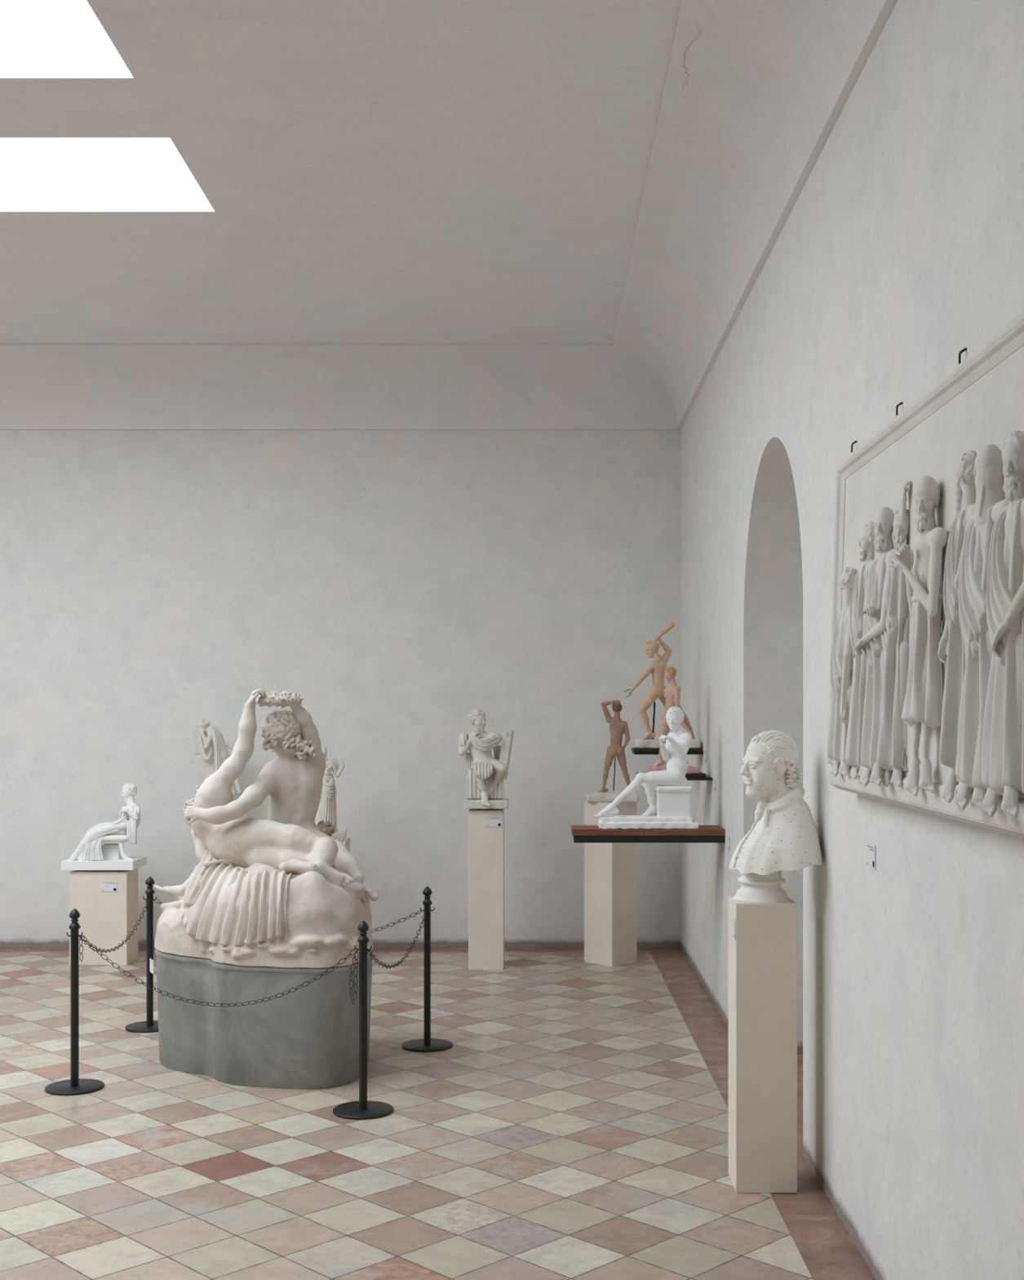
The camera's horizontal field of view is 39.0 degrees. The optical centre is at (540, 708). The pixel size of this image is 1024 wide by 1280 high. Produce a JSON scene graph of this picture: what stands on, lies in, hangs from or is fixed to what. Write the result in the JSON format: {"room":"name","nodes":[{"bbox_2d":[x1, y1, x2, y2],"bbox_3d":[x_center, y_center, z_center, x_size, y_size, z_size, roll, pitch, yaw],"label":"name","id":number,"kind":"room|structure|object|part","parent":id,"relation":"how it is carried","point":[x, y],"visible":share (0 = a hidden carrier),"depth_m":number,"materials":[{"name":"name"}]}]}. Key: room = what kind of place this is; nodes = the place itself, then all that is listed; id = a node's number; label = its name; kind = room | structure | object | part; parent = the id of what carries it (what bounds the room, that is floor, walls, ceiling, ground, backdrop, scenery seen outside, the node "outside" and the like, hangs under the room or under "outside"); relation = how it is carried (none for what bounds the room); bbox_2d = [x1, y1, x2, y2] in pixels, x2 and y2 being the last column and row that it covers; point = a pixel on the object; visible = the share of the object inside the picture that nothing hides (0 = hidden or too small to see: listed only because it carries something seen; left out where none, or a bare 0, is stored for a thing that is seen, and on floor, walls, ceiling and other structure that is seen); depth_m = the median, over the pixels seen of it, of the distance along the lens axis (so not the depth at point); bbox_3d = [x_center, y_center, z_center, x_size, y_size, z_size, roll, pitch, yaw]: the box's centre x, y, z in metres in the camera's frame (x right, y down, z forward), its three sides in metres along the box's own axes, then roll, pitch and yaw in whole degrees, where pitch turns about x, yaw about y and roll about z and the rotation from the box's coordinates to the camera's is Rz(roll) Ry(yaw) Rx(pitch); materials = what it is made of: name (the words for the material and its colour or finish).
{"room":"museum","nodes":[
{"label":"museum","id":0,"kind":"room"},
{"bbox_2d":[0,429,680,947],"bbox_3d":[-2.964,-0.139,10.000,7.872,3.582,0.001,0,0,0],"label":"wall","id":1,"kind":"structure","parent":0,"point":[405,584],"depth_m":10.00,"materials":[{"name":"paint"}]},
{"bbox_2d":[0,0,682,342],"bbox_3d":[-2.964,-2.431,2.750,6.890,0.050,13.518,0,0,0],"label":"ceiling","id":2,"kind":"structure","parent":0,"point":[366,171],"depth_m":6.45,"materials":[{"name":"paint"}]},
{"bbox_2d":[0,952,813,1279],"bbox_3d":[-2.923,1.650,2.750,7.554,0.001,14.100,0,0,0],"label":"floor","id":3,"kind":"structure","parent":0,"point":[573,1125],"depth_m":5.48,"materials":[{"name":"tile"}]},
{"bbox_2d":[44,908,104,1095],"bbox_3d":[-2.025,1.259,6.288,0.247,0.782,0.247,0,0,0],"label":"barrier post","id":4,"kind":"object","parent":3,"relation":"on","point":[75,1086],"visible":1,"depth_m":6.27,"materials":[{"name":"black metal"}]},
{"bbox_3d":[-2.025,1.645,6.288,0.247,0.011,0.247,0,0,0],"label":"plate","id":5,"kind":"part","parent":4,"relation":"part of","materials":[{"name":"black paint"}]},
{"bbox_2d":[79,937,83,961],"bbox_3d":[-1.994,1.045,6.278,0.018,0.105,0.021,0,0,-13],"label":"chain","id":6,"kind":"object","parent":4,"relation":"hanging from","point":[80,937],"visible":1,"depth_m":6.28,"materials":[{"name":"brown metal"}]},
{"bbox_2d":[80,935,357,1007],"bbox_3d":[-1.375,1.121,6.107,1.304,0.275,0.021,0,0,16],"label":"chain","id":7,"kind":"object","parent":4,"relation":"hanging from","point":[350,954],"visible":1,"depth_m":6.11,"materials":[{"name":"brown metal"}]},
{"bbox_2d":[69,868,137,965],"bbox_3d":[-2.845,1.350,9.435,0.370,0.600,0.270,0,0,0],"label":"pedestal","id":8,"kind":"object","parent":3,"relation":"on","point":[106,918],"visible":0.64,"depth_m":9.30,"materials":[{"name":"paint"}]},
{"bbox_2d":[61,782,146,870],"bbox_3d":[-2.832,0.761,9.438,0.490,0.556,0.325,0,0,0],"label":"statue","id":9,"kind":"object","parent":8,"relation":"on","point":[91,854],"visible":1,"depth_m":9.31,"materials":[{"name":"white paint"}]},
{"bbox_2d":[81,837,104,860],"bbox_3d":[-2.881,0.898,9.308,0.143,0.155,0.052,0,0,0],"label":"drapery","id":10,"kind":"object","parent":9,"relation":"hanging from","point":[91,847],"depth_m":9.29,"materials":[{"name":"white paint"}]},
{"bbox_2d":[79,829,114,856],"bbox_3d":[-2.849,0.861,9.321,0.276,0.216,0.059,0,0,-3],"label":"drapery","id":11,"kind":"object","parent":9,"relation":"hanging from","point":[91,845],"depth_m":9.30,"materials":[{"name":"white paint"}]},
{"bbox_2d":[71,804,140,861],"bbox_3d":[-2.820,0.828,9.415,0.420,0.422,0.257,0,0,0],"label":"drapery","id":12,"kind":"object","parent":9,"relation":"hanging from","point":[120,831],"depth_m":9.32,"materials":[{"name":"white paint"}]},
{"bbox_2d":[107,814,127,833],"bbox_3d":[-2.728,0.743,9.335,0.125,0.121,0.050,0,0,-20],"label":"drapery","id":13,"kind":"object","parent":9,"relation":"hanging from","point":[120,825],"depth_m":9.32,"materials":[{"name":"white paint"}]},
{"bbox_2d":[126,820,137,844],"bbox_3d":[-2.638,0.798,9.337,0.062,0.154,0.040,0,0,0],"label":"drapery","id":14,"kind":"object","parent":9,"relation":"hanging from","point":[131,825],"depth_m":9.32,"materials":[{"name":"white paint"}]},
{"bbox_2d":[129,804,140,814],"bbox_3d":[-2.619,0.648,9.349,0.066,0.065,0.040,0,0,0],"label":"drapery","id":15,"kind":"object","parent":9,"relation":"hanging from","point":[134,808],"depth_m":9.34,"materials":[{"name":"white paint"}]},
{"bbox_2d":[101,880,117,891],"bbox_3d":[-2.773,1.141,9.297,0.104,0.068,0.003,0,0,0],"label":"card","id":16,"kind":"object","parent":8,"relation":"attached to","point":[106,886],"visible":1,"depth_m":9.30,"materials":[{"name":"white paper"}]},
{"bbox_2d":[124,876,158,1032],"bbox_3d":[-2.020,1.259,7.482,0.247,0.782,0.247,0,0,0],"label":"barrier post","id":17,"kind":"object","parent":3,"relation":"on","point":[151,1025],"visible":0.88,"depth_m":7.47,"materials":[{"name":"black metal"}]},
{"bbox_2d":[79,900,150,953],"bbox_3d":[-2.017,1.065,6.885,0.018,0.162,1.147,0,0,0],"label":"chain","id":18,"kind":"object","parent":17,"relation":"hanging from","point":[121,944],"visible":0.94,"depth_m":6.94,"materials":[{"name":"brown metal"}]},
{"bbox_3d":[-2.020,1.645,7.482,0.247,0.011,0.247,0,0,0],"label":"plate","id":19,"kind":"part","parent":17,"relation":"part of","materials":[{"name":"black paint"}]},
{"bbox_2d":[149,958,154,974],"bbox_3d":[-1.825,1.209,6.791,0.003,0.062,0.085,0,0,-26],"label":"card","id":20,"kind":"object","parent":17,"relation":"attached to","point":[151,962],"visible":1,"depth_m":6.78,"materials":[{"name":"white paper"}]},
{"bbox_2d":[154,898,422,933],"bbox_3d":[-1.286,1.086,7.276,1.479,0.203,0.018,0,0,16],"label":"chain","id":21,"kind":"object","parent":17,"relation":"hanging from","point":[416,913],"visible":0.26,"depth_m":7.11,"materials":[{"name":"brown metal"}]},
{"bbox_2d":[155,946,373,1089],"bbox_3d":[-1.306,1.387,6.699,1.052,0.526,0.913,0,0,0],"label":"concrete plinth","id":22,"kind":"object","parent":3,"relation":"on","point":[307,1037],"visible":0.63,"depth_m":6.31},
{"bbox_2d":[154,688,378,968],"bbox_3d":[-1.293,0.517,6.689,1.077,1.213,0.926,0,0,0],"label":"sculpture group","id":23,"kind":"object","parent":22,"relation":"on","point":[284,890],"visible":0.99,"depth_m":6.56,"materials":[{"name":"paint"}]},
{"bbox_2d":[182,849,217,907],"bbox_3d":[-1.561,0.792,6.660,0.167,0.282,0.212,0,0,-13],"label":"drapery","id":24,"kind":"object","parent":23,"relation":"hanging from","point":[206,868],"depth_m":6.60,"materials":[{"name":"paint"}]},
{"bbox_2d":[185,859,248,892],"bbox_3d":[-1.473,0.802,6.619,0.432,0.260,0.143,0,0,40],"label":"drapery","id":25,"kind":"object","parent":23,"relation":"hanging from","point":[209,875],"depth_m":6.57,"materials":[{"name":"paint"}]},
{"bbox_2d":[181,853,291,946],"bbox_3d":[-1.369,0.855,6.502,0.571,0.385,0.536,0,0,0],"label":"drapery","id":26,"kind":"object","parent":23,"relation":"hanging from","point":[229,899],"depth_m":6.38,"materials":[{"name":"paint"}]},
{"bbox_2d":[342,836,350,853],"bbox_3d":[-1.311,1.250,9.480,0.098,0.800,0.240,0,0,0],"label":"pedestal","id":27,"kind":"object","parent":3,"relation":"on","point":[346,842],"visible":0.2,"depth_m":9.49,"materials":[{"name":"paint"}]},
{"bbox_2d":[314,745,344,832],"bbox_3d":[-1.409,0.545,9.455,0.200,0.608,0.236,0,0,-41],"label":"statue","id":28,"kind":"object","parent":27,"relation":"on","point":[326,811],"visible":0.59,"depth_m":9.39,"materials":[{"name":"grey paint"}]},
{"bbox_2d":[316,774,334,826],"bbox_3d":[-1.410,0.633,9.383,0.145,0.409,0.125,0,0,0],"label":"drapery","id":29,"kind":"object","parent":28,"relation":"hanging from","point":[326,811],"depth_m":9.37,"materials":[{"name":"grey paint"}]},
{"bbox_2d":[314,772,337,832],"bbox_3d":[-1.418,0.627,9.460,0.192,0.443,0.209,0,0,0],"label":"drapery","id":30,"kind":"object","parent":28,"relation":"hanging from","point":[326,811],"depth_m":9.38,"materials":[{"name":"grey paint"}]},
{"bbox_2d":[324,764,331,773],"bbox_3d":[-1.391,0.391,9.410,0.060,0.066,0.047,0,0,42],"label":"drapery","id":31,"kind":"object","parent":28,"relation":"hanging from","point":[328,766],"depth_m":9.40,"materials":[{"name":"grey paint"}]},
{"bbox_2d":[322,776,334,799],"bbox_3d":[-1.380,0.512,9.382,0.078,0.153,0.057,0,0,19],"label":"drapery","id":32,"kind":"object","parent":28,"relation":"hanging from","point":[328,782],"depth_m":9.37,"materials":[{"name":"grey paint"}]},
{"bbox_2d":[333,920,393,1119],"bbox_3d":[-0.726,1.259,5.926,0.247,0.782,0.247,0,0,0],"label":"barrier post","id":33,"kind":"object","parent":3,"relation":"on","point":[362,1109],"visible":1,"depth_m":5.91,"materials":[{"name":"black metal"}]},
{"bbox_2d":[348,951,358,1004],"bbox_3d":[-0.764,1.102,5.926,0.042,0.220,0.024,0,0,26],"label":"chain","id":34,"kind":"object","parent":33,"relation":"hanging from","point":[352,972],"visible":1,"depth_m":5.92,"materials":[{"name":"brown metal"}]},
{"bbox_3d":[-0.726,1.645,5.926,0.247,0.011,0.247,0,0,0],"label":"plate","id":35,"kind":"part","parent":33,"relation":"part of","materials":[{"name":"black paint"}]},
{"bbox_2d":[402,886,453,1052],"bbox_3d":[-0.552,1.259,7.070,0.247,0.782,0.247,0,0,0],"label":"barrier post","id":36,"kind":"object","parent":3,"relation":"on","point":[427,1044],"visible":1,"depth_m":7.06,"materials":[{"name":"black metal"}]},
{"bbox_2d":[367,911,426,968],"bbox_3d":[-0.635,1.068,6.498,0.020,0.169,1.109,0,0,8],"label":"chain","id":37,"kind":"object","parent":36,"relation":"hanging from","point":[371,954],"visible":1,"depth_m":6.53,"materials":[{"name":"brown metal"}]},
{"bbox_3d":[-0.552,1.645,7.070,0.247,0.011,0.247,0,0,0],"label":"plate","id":38,"kind":"part","parent":36,"relation":"part of","materials":[{"name":"black paint"}]},
{"bbox_2d":[468,808,504,969],"bbox_3d":[-0.343,1.146,9.230,0.221,1.008,0.200,0,0,0],"label":"pedestal","id":39,"kind":"object","parent":3,"relation":"on","point":[486,844],"visible":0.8,"depth_m":9.13,"materials":[{"name":"paint"}]},
{"bbox_2d":[457,708,514,808],"bbox_3d":[-0.345,0.315,9.175,0.358,0.636,0.264,0,0,0],"label":"statue","id":40,"kind":"object","parent":39,"relation":"on","point":[486,774],"visible":1,"depth_m":9.16,"materials":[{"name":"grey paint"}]},
{"bbox_2d":[459,733,468,745],"bbox_3d":[-0.482,0.193,9.170,0.057,0.077,0.062,0,0,-39],"label":"drapery","id":41,"kind":"object","parent":40,"relation":"hanging from","point":[464,737],"depth_m":9.15,"materials":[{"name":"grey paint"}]},
{"bbox_2d":[464,752,473,773],"bbox_3d":[-0.449,0.343,9.232,0.075,0.129,0.059,0,0,0],"label":"drapery","id":42,"kind":"object","parent":40,"relation":"hanging from","point":[468,757],"depth_m":9.22,"materials":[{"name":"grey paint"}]},
{"bbox_2d":[461,731,502,751],"bbox_3d":[-0.379,0.204,9.184,0.273,0.122,0.141,0,0,0],"label":"drapery","id":43,"kind":"object","parent":40,"relation":"hanging from","point":[471,740],"depth_m":9.15,"materials":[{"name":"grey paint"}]},
{"bbox_2d":[470,761,494,779],"bbox_3d":[-0.364,0.389,9.115,0.152,0.108,0.119,0,0,0],"label":"drapery","id":44,"kind":"object","parent":40,"relation":"hanging from","point":[478,770],"depth_m":9.08,"materials":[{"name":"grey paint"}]},
{"bbox_2d":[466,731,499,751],"bbox_3d":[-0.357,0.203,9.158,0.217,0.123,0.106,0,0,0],"label":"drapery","id":45,"kind":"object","parent":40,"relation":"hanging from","point":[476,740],"depth_m":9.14,"materials":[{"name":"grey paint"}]},
{"bbox_2d":[466,768,504,799],"bbox_3d":[-0.350,0.478,9.175,0.242,0.189,0.049,0,0,0],"label":"drapery","id":46,"kind":"object","parent":40,"relation":"hanging from","point":[494,784],"depth_m":9.16,"materials":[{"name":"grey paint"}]},
{"bbox_2d":[493,745,501,759],"bbox_3d":[-0.271,0.320,9.252,0.062,0.171,0.041,0,0,0],"label":"drapery","id":47,"kind":"object","parent":40,"relation":"hanging from","point":[497,749],"depth_m":9.24,"materials":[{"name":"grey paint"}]},
{"bbox_2d":[485,816,502,826],"bbox_3d":[-0.294,0.711,9.127,0.103,0.068,0.003,0,0,0],"label":"card","id":48,"kind":"object","parent":39,"relation":"attached to","point":[491,821],"visible":1,"depth_m":9.13,"materials":[{"name":"white paper"}]},
{"bbox_2d":[584,801,636,966],"bbox_3d":[0.458,1.127,9.429,0.245,1.046,0.242,0,0,44],"label":"pedestal","id":49,"kind":"object","parent":3,"relation":"on","point":[610,868],"visible":0.71,"depth_m":9.35,"materials":[{"name":"paint"}]},
{"bbox_2d":[585,700,639,802],"bbox_3d":[0.469,0.273,9.431,0.359,0.660,0.223,0,0,0],"label":"statue","id":50,"kind":"object","parent":49,"relation":"on","point":[618,727],"visible":0.88,"depth_m":9.40,"materials":[{"name":"brown wood"}]},
{"bbox_3d":[0.485,0.429,9.450,0.018,0.242,0.007,0,0,0],"label":"support rod","id":51,"kind":"part","parent":50,"relation":"part of","materials":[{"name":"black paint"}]},
{"bbox_2d":[728,895,797,1193],"bbox_3d":[0.771,1.157,5.027,0.209,0.987,0.206,0,0,0],"label":"pedestal","id":52,"kind":"object","parent":3,"relation":"on","point":[763,953],"visible":0.88,"depth_m":4.92,"materials":[{"name":"paint"}]},
{"bbox_2d":[733,917,735,940],"bbox_3d":[0.665,0.754,4.954,0.003,0.072,0.050,0,0,0],"label":"card","id":53,"kind":"object","parent":52,"relation":"attached to","point":[734,918],"visible":1,"depth_m":4.95,"materials":[{"name":"white paper"}]},
{"bbox_2d":[729,730,822,903],"bbox_3d":[0.818,0.371,5.029,0.320,0.592,0.363,0,0,0],"label":"bust","id":54,"kind":"object","parent":52,"relation":"on","point":[784,836],"visible":1,"depth_m":4.95,"materials":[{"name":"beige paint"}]},
{"bbox_3d":[-2.090,1.250,9.625,0.280,0.800,0.250,0,0,0],"label":"pedestal","id":55,"kind":"object","parent":3,"relation":"on","visible":0},
{"bbox_2d":[191,719,242,795],"bbox_3d":[-2.160,0.459,9.645,0.333,0.779,0.150,0,0,0],"label":"statue","id":56,"kind":"object","parent":55,"relation":"on","point":[211,751],"visible":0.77,"depth_m":9.62,"materials":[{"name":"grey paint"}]},
{"bbox_2d":[209,728,227,772],"bbox_3d":[-2.126,0.329,9.612,0.134,0.390,0.067,0,0,-24],"label":"drapery","id":57,"kind":"object","parent":56,"relation":"hanging from","point":[218,746],"depth_m":9.60,"materials":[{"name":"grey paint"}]},
{"bbox_2d":[0,947,876,1279],"bbox_3d":[-2.614,1.651,2.750,8.572,0.001,14.500,0,0,0],"label":"floor border","id":58,"kind":"structure","parent":0,"point":[828,1251],"depth_m":6.18,"materials":[{"name":"brown tile"}]},
{"bbox_2d":[680,0,1023,1279],"bbox_3d":[1.282,-0.139,2.750,0.620,3.582,14.500,0,0,0],"label":"wall","id":59,"kind":"structure","parent":0,"point":[900,251],"depth_m":4.17,"materials":[{"name":"paint"}]},
{"bbox_2d":[0,0,897,429],"bbox_3d":[-2.964,-2.168,2.750,7.872,0.476,14.500,0,0,0],"label":"ceiling cove","id":60,"kind":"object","parent":59,"relation":"attached to","point":[735,150],"depth_m":9.51,"materials":[{"name":"paint"}]},
{"bbox_2d":[571,825,725,843],"bbox_3d":[0.570,0.668,7.730,0.804,0.071,0.270,0,0,0],"label":"wall shelf","id":61,"kind":"object","parent":59,"relation":"attached to","point":[580,833],"visible":0.9,"depth_m":7.60,"materials":[{"name":"brown wood"}]},
{"bbox_2d":[593,706,698,829],"bbox_3d":[0.558,0.311,7.707,0.554,0.650,0.219,0,0,0],"label":"statue","id":62,"kind":"object","parent":61,"relation":"on","point":[672,810],"visible":1,"depth_m":7.65,"materials":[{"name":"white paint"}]},
{"bbox_2d":[631,747,703,754],"bbox_3d":[0.764,0.255,8.720,0.415,0.035,0.240,0,0,0],"label":"wall shelf","id":63,"kind":"object","parent":59,"relation":"attached to","point":[635,750],"visible":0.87,"depth_m":8.60,"materials":[{"name":"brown wood"}]},
{"bbox_2d":[624,621,701,748],"bbox_3d":[0.731,-0.146,8.719,0.457,0.766,0.230,0,0,0],"label":"statue","id":64,"kind":"object","parent":63,"relation":"on","point":[657,667],"visible":0.76,"depth_m":8.68,"materials":[{"name":"ceramic"}]},
{"bbox_3d":[0.685,0.073,8.720,0.023,0.232,0.013,0,0,0],"label":"support rod","id":65,"kind":"part","parent":64,"relation":"part of","materials":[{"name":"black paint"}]},
{"bbox_2d":[636,772,712,780],"bbox_3d":[0.764,0.386,8.282,0.415,0.034,0.276,0,0,0],"label":"wall shelf","id":66,"kind":"object","parent":59,"relation":"attached to","point":[700,776],"visible":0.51,"depth_m":8.20,"materials":[{"name":"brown wood"}]},
{"bbox_2d":[644,666,699,773],"bbox_3d":[0.752,0.063,8.254,0.302,0.611,0.231,0,0,0],"label":"statue","id":67,"kind":"object","parent":66,"relation":"on","point":[673,693],"visible":0.57,"depth_m":8.23,"materials":[{"name":"pink ceramic"}]},
{"bbox_2d":[676,24,700,93],"bbox_3d":[0.543,-2.382,5.300,0.042,0.007,0.600,0,0,0],"label":"crack","id":68,"kind":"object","parent":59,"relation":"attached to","point":[697,24],"depth_m":5.31,"materials":[{"name":"grey paint"}]},
{"bbox_2d":[704,750,706,763],"bbox_3d":[0.969,0.280,8.480,0.003,0.070,0.100,0,0,0],"label":"card","id":69,"kind":"object","parent":59,"relation":"attached to","point":[705,751],"visible":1,"depth_m":8.47,"materials":[{"name":"white paper"}]},
{"bbox_2d":[713,778,715,791],"bbox_3d":[0.969,0.425,8.050,0.003,0.070,0.100,0,0,0],"label":"card","id":70,"kind":"object","parent":59,"relation":"attached to","point":[714,780],"visible":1,"depth_m":8.04,"materials":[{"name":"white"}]},
{"bbox_2d":[727,835,729,851],"bbox_3d":[0.969,0.693,7.450,0.003,0.075,0.100,0,0,0],"label":"card","id":71,"kind":"object","parent":59,"relation":"attached to","point":[728,837],"visible":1,"depth_m":7.45,"materials":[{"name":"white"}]},
{"bbox_2d":[866,842,875,869],"bbox_3d":[0.969,0.430,4.237,0.003,0.070,0.105,0,0,0],"label":"card","id":72,"kind":"object","parent":59,"relation":"attached to","point":[871,848],"visible":1,"depth_m":4.23,"materials":[{"name":"white paper"}]},
{"bbox_2d":[826,311,1023,838],"bbox_3d":[0.893,-0.289,2.997,0.161,1.069,2.895,0,0,0],"label":"relief","id":73,"kind":"object","parent":59,"relation":"attached to","point":[926,695],"visible":1,"depth_m":3.25,"materials":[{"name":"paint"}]},
{"bbox_3d":[0.904,-0.294,4.404,0.056,0.923,0.062,0,0,0],"label":"frame","id":74,"kind":"part","parent":73,"relation":"part of","materials":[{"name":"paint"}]},
{"bbox_3d":[0.918,-0.724,2.993,0.028,0.062,2.885,0,0,0],"label":"frame","id":75,"kind":"part","parent":73,"relation":"part of","materials":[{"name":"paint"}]},
{"bbox_2d":[973,444,1006,528],"bbox_3d":[0.897,-0.430,2.867,0.072,0.187,0.098,0,0,0],"label":"hood","id":76,"kind":"object","parent":73,"relation":"attached to","point":[988,473],"depth_m":2.83,"materials":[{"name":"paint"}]}
]}

